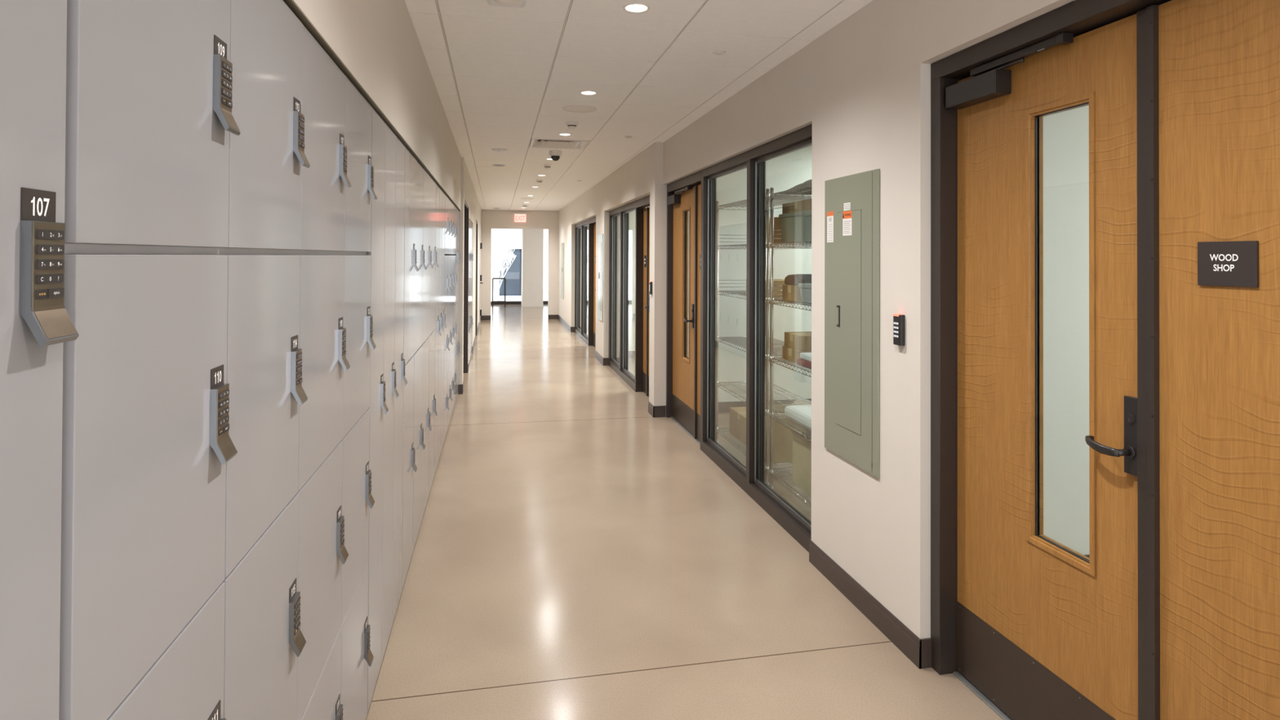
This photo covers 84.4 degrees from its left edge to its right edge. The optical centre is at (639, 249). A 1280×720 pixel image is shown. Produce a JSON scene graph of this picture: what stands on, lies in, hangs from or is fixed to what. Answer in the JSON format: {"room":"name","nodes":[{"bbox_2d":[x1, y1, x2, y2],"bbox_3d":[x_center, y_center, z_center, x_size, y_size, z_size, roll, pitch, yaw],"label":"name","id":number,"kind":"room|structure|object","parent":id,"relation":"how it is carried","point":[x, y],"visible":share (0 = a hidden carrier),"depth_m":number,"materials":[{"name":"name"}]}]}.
{"room":"school corridor","nodes":[
{"label":"school corridor","id":0,"kind":"room"},
{"bbox_2d":[292,0,480,394],"bbox_3d":[-2.357,0.251,8.091,0.608,2.940,20.700,0,-1,-11],"label":"wall","id":1,"kind":"structure","parent":0,"point":[377,42],"depth_m":3.22,"materials":[{"name":"paint"}]},
{"bbox_2d":[64,243,366,254],"bbox_3d":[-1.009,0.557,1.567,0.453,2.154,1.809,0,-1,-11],"label":"trim","id":2,"kind":"structure","parent":1,"relation":"attached to","point":[69,248],"depth_m":1.02,"materials":[{"name":"grey"}]},
{"bbox_2d":[283,0,460,211],"bbox_3d":[-1.346,-0.503,4.381,0.042,0.006,8.325,0,-1,-11],"label":"trim","id":3,"kind":"structure","parent":1,"relation":"attached to","point":[290,3],"depth_m":2.06,"materials":[{"name":"brown"}]},
{"bbox_2d":[365,315,480,719],"bbox_3d":[-2.333,1.673,9.204,0.116,0.115,18.205,0,-1,-11],"label":"baseboard","id":4,"kind":"structure","parent":1,"relation":"attached to","point":[471,353],"depth_m":5.06,"materials":[{"name":"brown"}]},
{"bbox_2d":[302,626,342,719],"bbox_3d":[-1.040,1.365,1.783,0.483,0.539,0.468,0,-1,-11],"label":"locker","id":5,"kind":"object","parent":4,"relation":"on","point":[324,704],"visible":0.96,"depth_m":1.91,"materials":[{"name":"grey"}]},
{"bbox_2d":[296,440,348,719],"bbox_3d":[-1.038,0.823,1.788,0.483,0.541,0.468,0,-1,-12],"label":"locker","id":6,"kind":"object","parent":5,"relation":"on","point":[322,550],"visible":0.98,"depth_m":1.80,"materials":[{"name":"grey"}]},
{"bbox_2d":[297,254,350,491],"bbox_3d":[-1.035,0.281,1.792,0.483,0.539,0.468,0,-1,-11],"label":"locker","id":7,"kind":"object","parent":6,"relation":"on","point":[322,332],"visible":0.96,"depth_m":1.80,"materials":[{"name":"grey"}]},
{"bbox_2d":[300,24,351,250],"bbox_3d":[-1.033,-0.258,1.797,0.483,0.518,0.468,0,-1,-12],"label":"locker","id":8,"kind":"object","parent":7,"relation":"on","point":[323,82],"visible":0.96,"depth_m":1.80,"materials":[{"name":"grey"}]},
{"bbox_2d":[340,562,373,719],"bbox_3d":[-1.131,1.368,2.232,0.483,0.539,0.446,0,-1,-12],"label":"locker","id":9,"kind":"object","parent":4,"relation":"on","point":[356,653],"visible":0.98,"depth_m":2.29,"materials":[{"name":"grey"}]},
{"bbox_2d":[341,408,374,624],"bbox_3d":[-1.129,0.826,2.237,0.483,0.541,0.446,0,-1,-12],"label":"locker","id":10,"kind":"object","parent":9,"relation":"on","point":[357,497],"visible":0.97,"depth_m":2.26,"materials":[{"name":"grey"}]},
{"bbox_2d":[341,254,376,438],"bbox_3d":[-1.126,0.284,2.243,0.483,0.539,0.446,0,-1,-11],"label":"locker","id":11,"kind":"object","parent":10,"relation":"on","point":[357,318],"visible":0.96,"depth_m":2.26,"materials":[{"name":"grey"}]},
{"bbox_2d":[336,75,377,251],"bbox_3d":[-1.125,-0.255,2.247,0.483,0.518,0.446,0,-1,-12],"label":"locker","id":12,"kind":"object","parent":11,"relation":"on","point":[358,112],"visible":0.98,"depth_m":2.26,"materials":[{"name":"grey"}]},
{"bbox_2d":[364,107,388,712],"bbox_3d":[-1.204,0.565,2.613,0.483,2.152,0.303,0,-1,-11],"label":"locker","id":13,"kind":"object","parent":4,"relation":"on","point":[377,384],"visible":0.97,"depth_m":2.65,"materials":[{"name":"grey"}]},
{"bbox_2d":[381,123,399,663],"bbox_3d":[-1.264,0.567,2.911,0.483,2.152,0.303,0,-1,-12],"label":"locker","id":14,"kind":"object","parent":4,"relation":"on","point":[389,372],"visible":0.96,"depth_m":2.94,"materials":[{"name":"grey"}]},
{"bbox_2d":[392,136,407,622],"bbox_3d":[-1.325,0.570,3.210,0.483,2.152,0.303,0,-1,-12],"label":"locker","id":15,"kind":"object","parent":4,"relation":"on","point":[399,362],"visible":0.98,"depth_m":3.24,"materials":[{"name":"grey"}]},
{"bbox_2d":[401,355,417,591],"bbox_3d":[-1.404,1.109,3.580,0.483,1.078,0.448,0,-1,-12],"label":"locker","id":16,"kind":"object","parent":4,"relation":"on","point":[408,451],"visible":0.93,"depth_m":3.61,"materials":[{"name":"grey"}]},
{"bbox_2d":[403,146,418,364],"bbox_3d":[-1.399,0.032,3.590,0.483,1.070,0.448,0,-1,-11],"label":"locker","id":17,"kind":"object","parent":16,"relation":"on","point":[410,253],"visible":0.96,"depth_m":3.61,"materials":[{"name":"grey"}]},
{"bbox_2d":[413,345,425,551],"bbox_3d":[-1.493,1.113,4.022,0.483,1.078,0.448,0,-1,-11],"label":"locker","id":18,"kind":"object","parent":4,"relation":"on","point":[418,436],"visible":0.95,"depth_m":4.06,"materials":[{"name":"grey"}]},
{"bbox_2d":[413,159,426,354],"bbox_3d":[-1.489,0.035,4.031,0.483,1.070,0.448,0,-1,-12],"label":"locker","id":19,"kind":"object","parent":18,"relation":"on","point":[419,227],"visible":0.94,"depth_m":4.07,"materials":[{"name":"grey"}]},
{"bbox_2d":[421,337,431,521],"bbox_3d":[-1.583,1.117,4.462,0.483,1.078,0.448,0,-1,-12],"label":"locker","id":20,"kind":"object","parent":4,"relation":"on","point":[426,425],"visible":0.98,"depth_m":4.50,"materials":[{"name":"grey"}]},
{"bbox_2d":[422,168,433,342],"bbox_3d":[-1.578,0.039,4.472,0.483,1.070,0.448,0,-1,-11],"label":"locker","id":21,"kind":"object","parent":20,"relation":"on","point":[426,239],"visible":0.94,"depth_m":4.51,"materials":[{"name":"grey"}]},
{"bbox_2d":[428,329,437,495],"bbox_3d":[-1.673,1.120,4.903,0.483,1.078,0.448,0,-1,-12],"label":"locker","id":22,"kind":"object","parent":4,"relation":"on","point":[432,401],"visible":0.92,"depth_m":4.94,"materials":[{"name":"grey"}]},
{"bbox_2d":[429,177,438,335],"bbox_3d":[-1.668,0.042,4.913,0.483,1.070,0.448,0,-1,-11],"label":"locker","id":23,"kind":"object","parent":22,"relation":"on","point":[433,184],"visible":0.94,"depth_m":4.95,"materials":[{"name":"grey"}]},
{"bbox_2d":[434,183,441,475],"bbox_3d":[-1.747,0.586,5.283,0.483,2.152,0.303,0,-1,-12],"label":"locker","id":24,"kind":"object","parent":4,"relation":"on","point":[437,280],"visible":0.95,"depth_m":5.32,"materials":[{"name":"grey"}]},
{"bbox_2d":[437,187,444,463],"bbox_3d":[-1.808,0.588,5.582,0.483,2.152,0.303,0,-1,-12],"label":"locker","id":25,"kind":"object","parent":4,"relation":"on","point":[440,317],"visible":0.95,"depth_m":5.62,"materials":[{"name":"grey"}]},
{"bbox_2d":[440,191,446,452],"bbox_3d":[-1.869,0.591,5.880,0.483,2.152,0.303,0,-1,-12],"label":"locker","id":26,"kind":"object","parent":4,"relation":"on","point":[443,315],"visible":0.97,"depth_m":5.92,"materials":[{"name":"grey"}]},
{"bbox_2d":[443,373,449,443],"bbox_3d":[-1.948,1.400,6.245,0.483,0.539,0.441,0,-1,-12],"label":"locker","id":27,"kind":"object","parent":4,"relation":"on","point":[446,406],"visible":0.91,"depth_m":6.28,"materials":[{"name":"grey"}]},
{"bbox_2d":[444,314,449,379],"bbox_3d":[-1.945,0.858,6.250,0.483,0.541,0.441,0,-1,-11],"label":"locker","id":28,"kind":"object","parent":27,"relation":"on","point":[446,338],"visible":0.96,"depth_m":6.31,"materials":[{"name":"grey"}]},
{"bbox_2d":[444,255,450,315],"bbox_3d":[-1.943,0.316,6.254,0.483,0.539,0.441,0,-1,-12],"label":"locker","id":29,"kind":"object","parent":28,"relation":"on","point":[446,288],"visible":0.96,"depth_m":6.29,"materials":[{"name":"grey"}]},
{"bbox_2d":[444,194,450,253],"bbox_3d":[-1.941,-0.223,6.259,0.483,0.518,0.441,0,-1,-11],"label":"locker","id":30,"kind":"object","parent":29,"relation":"on","point":[446,222],"visible":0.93,"depth_m":6.31,"materials":[{"name":"grey"}]},
{"bbox_2d":[447,365,452,428],"bbox_3d":[-2.035,1.403,6.678,0.483,0.539,0.438,0,-1,-11],"label":"locker","id":31,"kind":"object","parent":4,"relation":"on","point":[449,388],"visible":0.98,"depth_m":6.78,"materials":[{"name":"grey"}]},
{"bbox_2d":[447,311,453,371],"bbox_3d":[-2.033,0.862,6.683,0.483,0.541,0.438,0,-1,-11],"label":"locker","id":32,"kind":"object","parent":31,"relation":"on","point":[449,333],"visible":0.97,"depth_m":6.74,"materials":[{"name":"grey"}]},
{"bbox_2d":[447,255,453,313],"bbox_3d":[-2.031,0.319,6.687,0.483,0.539,0.438,0,-1,-11],"label":"locker","id":33,"kind":"object","parent":32,"relation":"on","point":[450,277],"visible":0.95,"depth_m":6.79,"materials":[{"name":"grey"}]},
{"bbox_2d":[448,198,453,253],"bbox_3d":[-2.029,-0.220,6.691,0.483,0.518,0.438,0,-1,-12],"label":"locker","id":34,"kind":"object","parent":33,"relation":"on","point":[449,200],"visible":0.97,"depth_m":6.77,"materials":[{"name":"grey"}]},
{"bbox_2d":[449,360,454,420],"bbox_3d":[-2.123,1.407,7.109,0.483,0.539,0.438,0,-1,-11],"label":"locker","id":35,"kind":"object","parent":4,"relation":"on","point":[451,364],"visible":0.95,"depth_m":7.18,"materials":[{"name":"grey"}]},
{"bbox_2d":[450,307,455,364],"bbox_3d":[-2.121,0.865,7.113,0.483,0.541,0.438,0,-1,-12],"label":"locker","id":36,"kind":"object","parent":35,"relation":"on","point":[452,330],"visible":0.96,"depth_m":7.14,"materials":[{"name":"grey"}]},
{"bbox_2d":[450,255,455,309],"bbox_3d":[-2.119,0.323,7.118,0.483,0.539,0.438,0,-1,-11],"label":"locker","id":37,"kind":"object","parent":36,"relation":"on","point":[452,256],"visible":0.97,"depth_m":7.20,"materials":[{"name":"grey"}]},
{"bbox_2d":[444,202,456,254],"bbox_3d":[-2.117,-0.216,7.123,0.483,0.518,0.438,0,-1,-12],"label":"locker","id":38,"kind":"object","parent":37,"relation":"on","point":[452,204],"visible":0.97,"depth_m":7.17,"materials":[{"name":"grey"}]},
{"bbox_2d":[453,354,457,408],"bbox_3d":[-2.211,1.410,7.540,0.483,0.539,0.438,0,-1,-12],"label":"locker","id":39,"kind":"object","parent":4,"relation":"on","point":[454,358],"visible":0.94,"depth_m":7.61,"materials":[{"name":"grey"}]},
{"bbox_2d":[453,304,457,358],"bbox_3d":[-2.208,0.868,7.545,0.483,0.541,0.438,0,-1,-11],"label":"locker","id":40,"kind":"object","parent":39,"relation":"on","point":[454,307],"visible":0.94,"depth_m":7.55,"materials":[{"name":"grey"}]},
{"bbox_2d":[453,255,457,306],"bbox_3d":[-2.206,0.326,7.550,0.483,0.539,0.438,0,-1,-11],"label":"locker","id":41,"kind":"object","parent":40,"relation":"on","point":[455,256],"visible":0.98,"depth_m":7.64,"materials":[{"name":"grey"}]},
{"bbox_2d":[451,204,457,254],"bbox_3d":[-2.204,-0.213,7.554,0.483,0.518,0.438,0,-1,-11],"label":"locker","id":42,"kind":"object","parent":41,"relation":"on","point":[455,207],"visible":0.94,"depth_m":7.59,"materials":[{"name":"grey"}]},
{"bbox_2d":[455,302,458,399],"bbox_3d":[-2.287,1.144,7.922,0.483,1.078,0.323,0,-1,-12],"label":"locker","id":43,"kind":"object","parent":4,"relation":"on","point":[456,346],"visible":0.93,"depth_m":7.99,"materials":[{"name":"grey"}]},
{"bbox_2d":[444,208,459,304],"bbox_3d":[-2.283,0.066,7.931,0.483,1.070,0.323,0,-1,-12],"label":"locker","id":44,"kind":"object","parent":43,"relation":"on","point":[457,253],"visible":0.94,"depth_m":7.97,"materials":[{"name":"grey"}]},
{"bbox_2d":[457,301,460,393],"bbox_3d":[-2.352,1.146,8.240,0.483,1.078,0.323,0,-1,-12],"label":"locker","id":45,"kind":"object","parent":4,"relation":"on","point":[458,343],"visible":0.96,"depth_m":8.33,"materials":[{"name":"grey"}]},
{"bbox_2d":[457,209,461,302],"bbox_3d":[-2.347,0.068,8.250,0.483,1.070,0.323,0,-1,-12],"label":"locker","id":46,"kind":"object","parent":45,"relation":"on","point":[458,210],"visible":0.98,"depth_m":8.29,"materials":[{"name":"grey"}]},
{"bbox_3d":[-0.770,1.085,0.464,0.483,1.078,0.432,0,-1,-12],"label":"locker","id":47,"kind":"object","parent":4,"relation":"on","visible":0},
{"bbox_2d":[0,0,79,719],"bbox_3d":[-0.765,0.007,0.474,0.483,1.070,0.432,0,-1,-11],"label":"locker","id":48,"kind":"object","parent":47,"relation":"on","point":[35,322],"visible":1,"depth_m":0.67,"materials":[{"name":"grey"}]},
{"bbox_3d":[-0.861,1.358,0.906,0.483,0.539,0.434,0,-1,-11],"label":"locker","id":49,"kind":"object","parent":4,"relation":"on","visible":0},
{"bbox_2d":[106,582,226,719],"bbox_3d":[-0.859,0.816,0.911,0.483,0.541,0.434,0,-1,-12],"label":"locker","id":50,"kind":"object","parent":49,"relation":"on","point":[186,682],"visible":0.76,"depth_m":1.03,"materials":[{"name":"grey"}]},
{"bbox_2d":[58,253,237,719],"bbox_3d":[-0.857,0.274,0.915,0.483,0.539,0.434,0,-1,-12],"label":"locker","id":51,"kind":"object","parent":50,"relation":"on","point":[147,444],"visible":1,"depth_m":0.88,"materials":[{"name":"grey"}]},
{"bbox_2d":[64,0,240,247],"bbox_3d":[-0.854,-0.265,0.920,0.483,0.518,0.434,0,-1,-11],"label":"locker","id":52,"kind":"object","parent":51,"relation":"on","point":[150,120],"visible":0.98,"depth_m":0.91,"materials":[{"name":"grey"}]},
{"bbox_3d":[-0.948,1.361,1.336,0.483,0.539,0.440,0,-1,-11],"label":"locker","id":53,"kind":"object","parent":4,"relation":"on","visible":0},
{"bbox_2d":[222,493,306,719],"bbox_3d":[-0.946,0.819,1.341,0.483,0.541,0.440,0,-1,-11],"label":"locker","id":54,"kind":"object","parent":53,"relation":"on","point":[264,640],"visible":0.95,"depth_m":1.38,"materials":[{"name":"grey"}]},
{"bbox_2d":[225,254,307,577],"bbox_3d":[-0.944,0.277,1.345,0.483,0.539,0.440,0,-1,-12],"label":"locker","id":55,"kind":"object","parent":54,"relation":"on","point":[264,353],"visible":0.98,"depth_m":1.34,"materials":[{"name":"grey"}]},
{"bbox_2d":[221,0,310,249],"bbox_3d":[-0.942,-0.262,1.351,0.483,0.518,0.440,0,-1,-11],"label":"locker","id":56,"kind":"object","parent":55,"relation":"on","point":[267,157],"visible":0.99,"depth_m":1.36,"materials":[{"name":"grey"}]},
{"bbox_2d":[463,200,468,373],"bbox_3d":[-2.382,0.553,9.341,0.162,2.358,1.360,0,-1,-11],"label":"door","id":57,"kind":"structure","parent":1,"relation":"in","point":[466,208],"depth_m":9.97,"materials":[{"name":"brown metal"}]},
{"bbox_2d":[475,219,477,335],"bbox_3d":[-3.321,0.593,14.194,0.076,2.355,1.046,0,-1,-11],"label":"door","id":58,"kind":"structure","parent":1,"relation":"in","point":[476,312],"depth_m":14.66,"materials":[{"name":"brown metal"}]},
{"bbox_2d":[479,233,483,322],"bbox_3d":[-3.878,0.706,17.075,0.135,2.175,1.016,0,-1,-11],"label":"door","id":59,"kind":"structure","parent":1,"relation":"in","point":[480,242],"depth_m":17.42,"materials":[{"name":"paint"}]},
{"bbox_2d":[480,209,559,319],"bbox_3d":[-3.258,0.257,18.393,2.950,3.100,0.150,0,-1,-11],"label":"wall","id":60,"kind":"structure","parent":0,"point":[490,219],"depth_m":18.34,"materials":[{"name":"paint"}]},
{"bbox_2d":[514,212,526,222],"bbox_3d":[-3.110,-0.848,18.324,0.320,0.240,0.058,0,-1,-11],"label":"exit sign","id":61,"kind":"object","parent":60,"relation":"attached to","point":[518,217],"visible":1,"depth_m":18.31,"materials":[{"name":"red plastic"}]},
{"bbox_2d":[521,228,543,306],"bbox_3d":[-4.296,0.277,21.116,12.200,3.100,5.900,0,-1,-11],"label":"wall","id":62,"kind":"structure","parent":0,"point":[532,239],"depth_m":22.96,"materials":[{"name":"paint"}]},
{"bbox_2d":[558,142,666,417],"bbox_3d":[-0.893,0.300,13.011,0.240,2.940,11.640,0,-1,-11],"label":"wall","id":63,"kind":"structure","parent":0,"point":[642,176],"depth_m":8.84,"materials":[{"name":"paint"}]},
{"bbox_2d":[560,242,564,298],"bbox_3d":[-1.907,0.503,17.339,0.020,1.360,0.650,0,-1,-11],"label":"electrical panel","id":64,"kind":"object","parent":63,"relation":"attached to","point":[562,243],"visible":1,"depth_m":17.21,"materials":[{"name":"grey"}]},
{"bbox_2d":[574,218,595,346],"bbox_3d":[-1.129,0.607,14.226,0.115,2.345,2.380,0,-1,-11],"label":"window","id":65,"kind":"structure","parent":63,"relation":"in","point":[584,230],"depth_m":14.08,"materials":[{"name":"glass"}]},
{"bbox_2d":[589,216,595,346],"bbox_3d":[-0.735,0.592,12.337,0.135,2.345,1.480,0,-1,-11],"label":"door","id":66,"kind":"structure","parent":63,"relation":"in","point":[592,220],"depth_m":12.90,"materials":[{"name":"brown metal"}]},
{"bbox_2d":[598,233,603,321],"bbox_3d":[-0.618,0.426,11.002,0.020,1.345,0.485,0,-1,-11],"label":"electrical panel","id":67,"kind":"object","parent":63,"relation":"attached to","point":[600,236],"visible":1,"depth_m":10.94,"materials":[{"name":"grey"}]},
{"bbox_2d":[608,200,644,391],"bbox_3d":[-0.205,0.571,9.684,0.115,2.345,2.130,0,-1,-11],"label":"window","id":68,"kind":"structure","parent":63,"relation":"in","point":[621,368],"depth_m":9.71,"materials":[{"name":"brown metal"}]},
{"bbox_2d":[636,195,649,395],"bbox_3d":[0.129,0.559,8.094,0.135,2.345,1.120,0,-1,-11],"label":"door","id":69,"kind":"structure","parent":63,"relation":"in","point":[643,202],"depth_m":8.38,"materials":[{"name":"brown wood"}]},
{"bbox_2d":[404,0,873,210],"bbox_3d":[-1.039,-1.119,8.339,2.125,0.016,20.395,0,-1,-11],"label":"ceiling","id":70,"kind":"structure","parent":0,"point":[502,58],"depth_m":4.47,"materials":[{"name":"paint"}]},
{"bbox_2d":[486,0,525,8],"bbox_3d":[-0.571,-1.105,3.020,0.168,0.103,0.270,0,-1,-11],"label":"ceiling light","id":71,"kind":"object","parent":70,"relation":"attached to","point":[510,3],"visible":1,"depth_m":3.08,"materials":[{"name":"white plastic"}]},
{"bbox_2d":[549,150,561,160],"bbox_3d":[-0.952,-1.059,7.948,0.144,0.113,0.144,0,-1,-11],"label":"security camera","id":72,"kind":"object","parent":70,"relation":"attached to","point":[555,155],"visible":1,"depth_m":7.90,"materials":[{"name":"white plastic"}]},
{"bbox_2d":[528,133,590,149],"bbox_3d":[-0.857,-1.151,7.458,0.592,0.067,0.584,0,-1,-11],"label":"ceiling vent","id":73,"kind":"object","parent":70,"relation":"in","point":[535,143],"visible":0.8,"depth_m":7.57,"materials":[{"name":"white metal"}]},
{"bbox_2d":[563,104,596,112],"bbox_3d":[-0.481,-1.129,5.646,0.270,0.009,0.270,0,-1,-11],"label":"ceiling speaker","id":74,"kind":"object","parent":70,"relation":"attached to","point":[577,108],"visible":1,"depth_m":5.64,"materials":[{"name":"white metal"}]},
{"bbox_2d":[564,106,595,111],"bbox_3d":[-0.481,-1.127,5.646,0.246,0.002,0.246,0,-1,-11],"label":"grille","id":75,"kind":"object","parent":74,"relation":"attached to","point":[570,108],"depth_m":5.64,"materials":[{"name":"silver metal"}]},
{"bbox_2d":[622,3,649,13],"bbox_3d":[-0.017,-1.157,3.353,0.128,0.028,0.128,0,-1,-11],"label":"recessed light","id":76,"kind":"object","parent":70,"relation":"in","point":[631,7],"visible":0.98,"depth_m":3.34,"materials":[{"name":"beige"}]},
{"bbox_2d":[435,0,844,210],"bbox_3d":[-1.041,-1.114,8.354,1.843,0.003,20.430,0,-1,-11],"label":"trim","id":77,"kind":"structure","parent":70,"relation":"attached to","point":[436,0],"depth_m":4.54,"materials":[{"name":"silver metal"}]},
{"bbox_2d":[366,303,1003,719],"bbox_3d":[-2.162,1.808,11.078,12.200,0.120,26.500,0,-1,-11],"label":"floor","id":78,"kind":"structure","parent":0,"point":[579,554],"depth_m":3.56,"materials":[{"name":"concrete"}]},
{"bbox_2d":[715,188,811,485],"bbox_3d":[1.024,0.638,5.707,0.496,2.152,1.221,0,-1,-11],"label":"wire shelving unit","id":79,"kind":"object","parent":78,"relation":"on","point":[741,340],"visible":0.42,"depth_m":5.74,"materials":[{"name":"silver metal"}]},
{"bbox_2d":[729,406,746,444],"bbox_3d":[0.987,1.461,5.868,0.351,0.221,0.470,0,-1,-11],"label":"cardboard box","id":80,"kind":"object","parent":79,"relation":"on","point":[737,415],"visible":0.26,"depth_m":5.86,"materials":[{"name":"cardboard"}]},
{"bbox_2d":[746,279,786,296],"bbox_3d":[1.025,0.293,5.538,0.281,0.121,0.350,0,-1,-11],"label":"cardboard box","id":81,"kind":"object","parent":79,"relation":"on","point":[776,282],"visible":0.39,"depth_m":5.37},
{"bbox_2d":[773,217,782,242],"bbox_3d":[1.102,-0.144,5.297,0.331,0.191,0.260,0,-1,-11],"label":"cardboard box","id":82,"kind":"object","parent":79,"relation":"on","point":[776,220],"visible":0.02,"depth_m":5.14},
{"bbox_2d":[764,398,811,462],"bbox_3d":[1.077,1.368,5.403,0.444,0.400,0.380,0,-1,-11],"label":"cardboard box","id":83,"kind":"object","parent":79,"relation":"on","point":[782,435],"visible":0.41,"depth_m":5.21,"materials":[{"name":"cardboard"}]},
{"bbox_2d":[768,184,812,507],"bbox_3d":[1.288,0.628,4.411,0.496,2.152,1.336,0,-1,-11],"label":"wire shelving unit","id":84,"kind":"object","parent":78,"relation":"on","point":[805,190],"visible":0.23,"depth_m":4.98,"materials":[{"name":"silver metal"}]},
{"bbox_2d":[782,284,801,302],"bbox_3d":[1.147,0.295,4.864,0.251,0.106,0.240,0,-1,-11],"label":"cardboard box","id":85,"kind":"object","parent":84,"relation":"on","point":[790,292],"visible":0.46,"depth_m":4.80,"materials":[{"name":"cardboard"}]},
{"bbox_2d":[784,274,811,285],"bbox_3d":[1.142,0.203,4.863,0.220,0.078,0.239,0,-1,-11],"label":"jacket","id":86,"kind":"object","parent":85,"relation":"on","point":[793,279],"visible":0.49,"depth_m":4.76,"materials":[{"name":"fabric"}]},
{"bbox_2d":[778,209,811,242],"bbox_3d":[1.279,-0.154,4.502,0.400,0.200,1.070,0,-1,-11],"label":"storage bin","id":87,"kind":"object","parent":84,"relation":"on","point":[794,226],"visible":0.2,"depth_m":4.71,"materials":[{"name":"grey"}]},
{"bbox_2d":[782,198,811,213],"bbox_3d":[1.225,-0.291,4.798,0.351,0.074,0.470,0,-1,-11],"label":"cardboard box","id":88,"kind":"object","parent":87,"relation":"on","point":[803,205],"visible":0.27,"depth_m":4.75,"materials":[{"name":"cardboard"}]},
{"bbox_2d":[782,346,811,363],"bbox_3d":[1.164,0.716,4.844,0.281,0.086,0.280,0,-1,-11],"label":"cardboard box","id":89,"kind":"object","parent":84,"relation":"on","point":[788,353],"visible":0.38,"depth_m":4.80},
{"bbox_2d":[784,331,811,350],"bbox_3d":[1.163,0.623,4.850,0.261,0.099,0.250,0,-1,-11],"label":"cardboard box","id":90,"kind":"object","parent":89,"relation":"on","point":[798,340],"visible":0.52,"depth_m":4.75,"materials":[{"name":"cardboard"}]},
{"bbox_2d":[784,404,811,431],"bbox_3d":[1.249,1.113,4.491,0.350,0.085,0.880,0,-1,-11],"label":"pack","id":91,"kind":"object","parent":84,"relation":"on","point":[801,415],"visible":0.27,"depth_m":4.69,"materials":[{"name":"paper"}]},
{"bbox_2d":[786,425,811,496],"bbox_3d":[1.228,1.367,4.637,0.454,0.390,0.300,0,-1,-11],"label":"cardboard box","id":92,"kind":"object","parent":84,"relation":"on","point":[802,446],"visible":0.29,"depth_m":4.60,"materials":[{"name":"cardboard"}]},
{"bbox_2d":[798,283,811,303],"bbox_3d":[1.228,0.284,4.615,0.310,0.125,0.240,0,-1,-11],"label":"storage bin","id":93,"kind":"object","parent":84,"relation":"on","point":[805,288],"visible":0.21,"depth_m":4.61,"materials":[{"name":"grey"}]},
{"bbox_2d":[595,105,1089,555],"bbox_3d":[2.145,0.251,9.364,4.260,3.000,19.700,0,-1,-11],"label":"glass pane","id":94,"kind":"structure","parent":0,"point":[1066,484],"depth_m":3.68,"materials":[{"name":"glass"}]},
{"bbox_2d":[628,351,1089,558],"bbox_3d":[2.090,1.693,9.341,4.160,0.115,19.500,0,-1,-11],"label":"baseboard","id":95,"kind":"structure","parent":94,"relation":"attached to","point":[723,406],"depth_m":7.51,"materials":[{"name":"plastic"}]},
{"bbox_2d":[663,0,1075,639],"bbox_3d":[1.214,0.220,2.878,0.150,2.940,9.060,0,-1,-11],"label":"wall","id":96,"kind":"structure","parent":0,"point":[863,86],"depth_m":3.13,"materials":[{"name":"paint"}]},
{"bbox_2d":[666,170,701,444],"bbox_3d":[0.449,0.518,6.706,0.132,2.405,1.248,0,-1,-11],"label":"door","id":97,"kind":"structure","parent":96,"relation":"in","point":[683,194],"depth_m":6.88,"materials":[{"name":"brown wood"}]},
{"bbox_2d":[557,315,931,669],"bbox_3d":[-0.488,1.694,10.693,0.145,0.115,16.024,0,-1,-11],"label":"baseboard","id":98,"kind":"structure","parent":96,"relation":"attached to","point":[918,651],"depth_m":3.25,"materials":[{"name":"brown plastic"}]},
{"bbox_2d":[700,124,812,552],"bbox_3d":[0.804,0.504,4.984,0.115,2.405,2.265,0,-1,-11],"label":"window","id":99,"kind":"structure","parent":96,"relation":"in","point":[750,478],"depth_m":4.92,"materials":[{"name":"brown metal"}]},
{"bbox_2d":[824,168,879,478],"bbox_3d":[1.016,0.331,3.425,0.020,1.390,0.527,0,-1,-11],"label":"electrical panel","id":100,"kind":"object","parent":96,"relation":"attached to","point":[852,202],"visible":1,"depth_m":3.39,"materials":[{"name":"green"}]},
{"bbox_2d":[893,313,905,346],"bbox_3d":[1.099,0.337,2.999,0.026,0.132,0.058,0,-1,-11],"label":"card reader","id":101,"kind":"object","parent":96,"relation":"attached to","point":[899,320],"visible":1,"depth_m":2.98,"materials":[{"name":"black"}]},
{"bbox_2d":[930,0,1279,719],"bbox_3d":[1.426,0.459,2.023,0.137,2.450,1.763,0,-1,-11],"label":"door","id":102,"kind":"structure","parent":96,"relation":"in","point":[1172,612],"depth_m":2.09,"materials":[{"name":"brown wood"}]},
{"bbox_2d":[1197,240,1258,287],"bbox_3d":[1.482,0.035,1.782,0.008,0.114,0.147,0,-1,-11],"label":"room sign","id":103,"kind":"object","parent":102,"relation":"attached to","point":[1233,263],"visible":1,"depth_m":1.77,"materials":[{"name":"grey"}]},
{"label":"outside","id":104,"kind":"structure","parent":0,"visible":0},
{"bbox_2d":[490,275,547,301],"bbox_3d":[-3.496,1.970,17.132,80.000,0.250,85.000,0,-1,-11],"label":"floor","id":105,"kind":"structure","parent":104,"point":[508,298],"depth_m":29.35,"materials":[{"name":"white"}]},
{"bbox_2d":[490,253,497,294],"bbox_3d":[-12.093,0.968,29.525,12.080,1.900,0.300,0,-1,-11],"label":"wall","id":106,"kind":"structure","parent":105,"relation":"on","point":[493,274],"depth_m":30.55,"materials":[{"name":"white"}]},
{"bbox_2d":[491,243,515,301],"bbox_3d":[-5.157,0.845,26.105,1.135,2.205,0.416,0,-1,-14],"label":"bare tree","id":107,"kind":"object","parent":105,"relation":"on","point":[501,256],"visible":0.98,"depth_m":26.08,"materials":[{"name":"white plant"}]},
{"bbox_2d":[498,248,521,296],"bbox_3d":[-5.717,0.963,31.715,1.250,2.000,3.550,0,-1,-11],"label":"building","id":108,"kind":"structure","parent":105,"relation":"on","point":[513,276],"depth_m":30.03,"materials":[{"name":"stone"}]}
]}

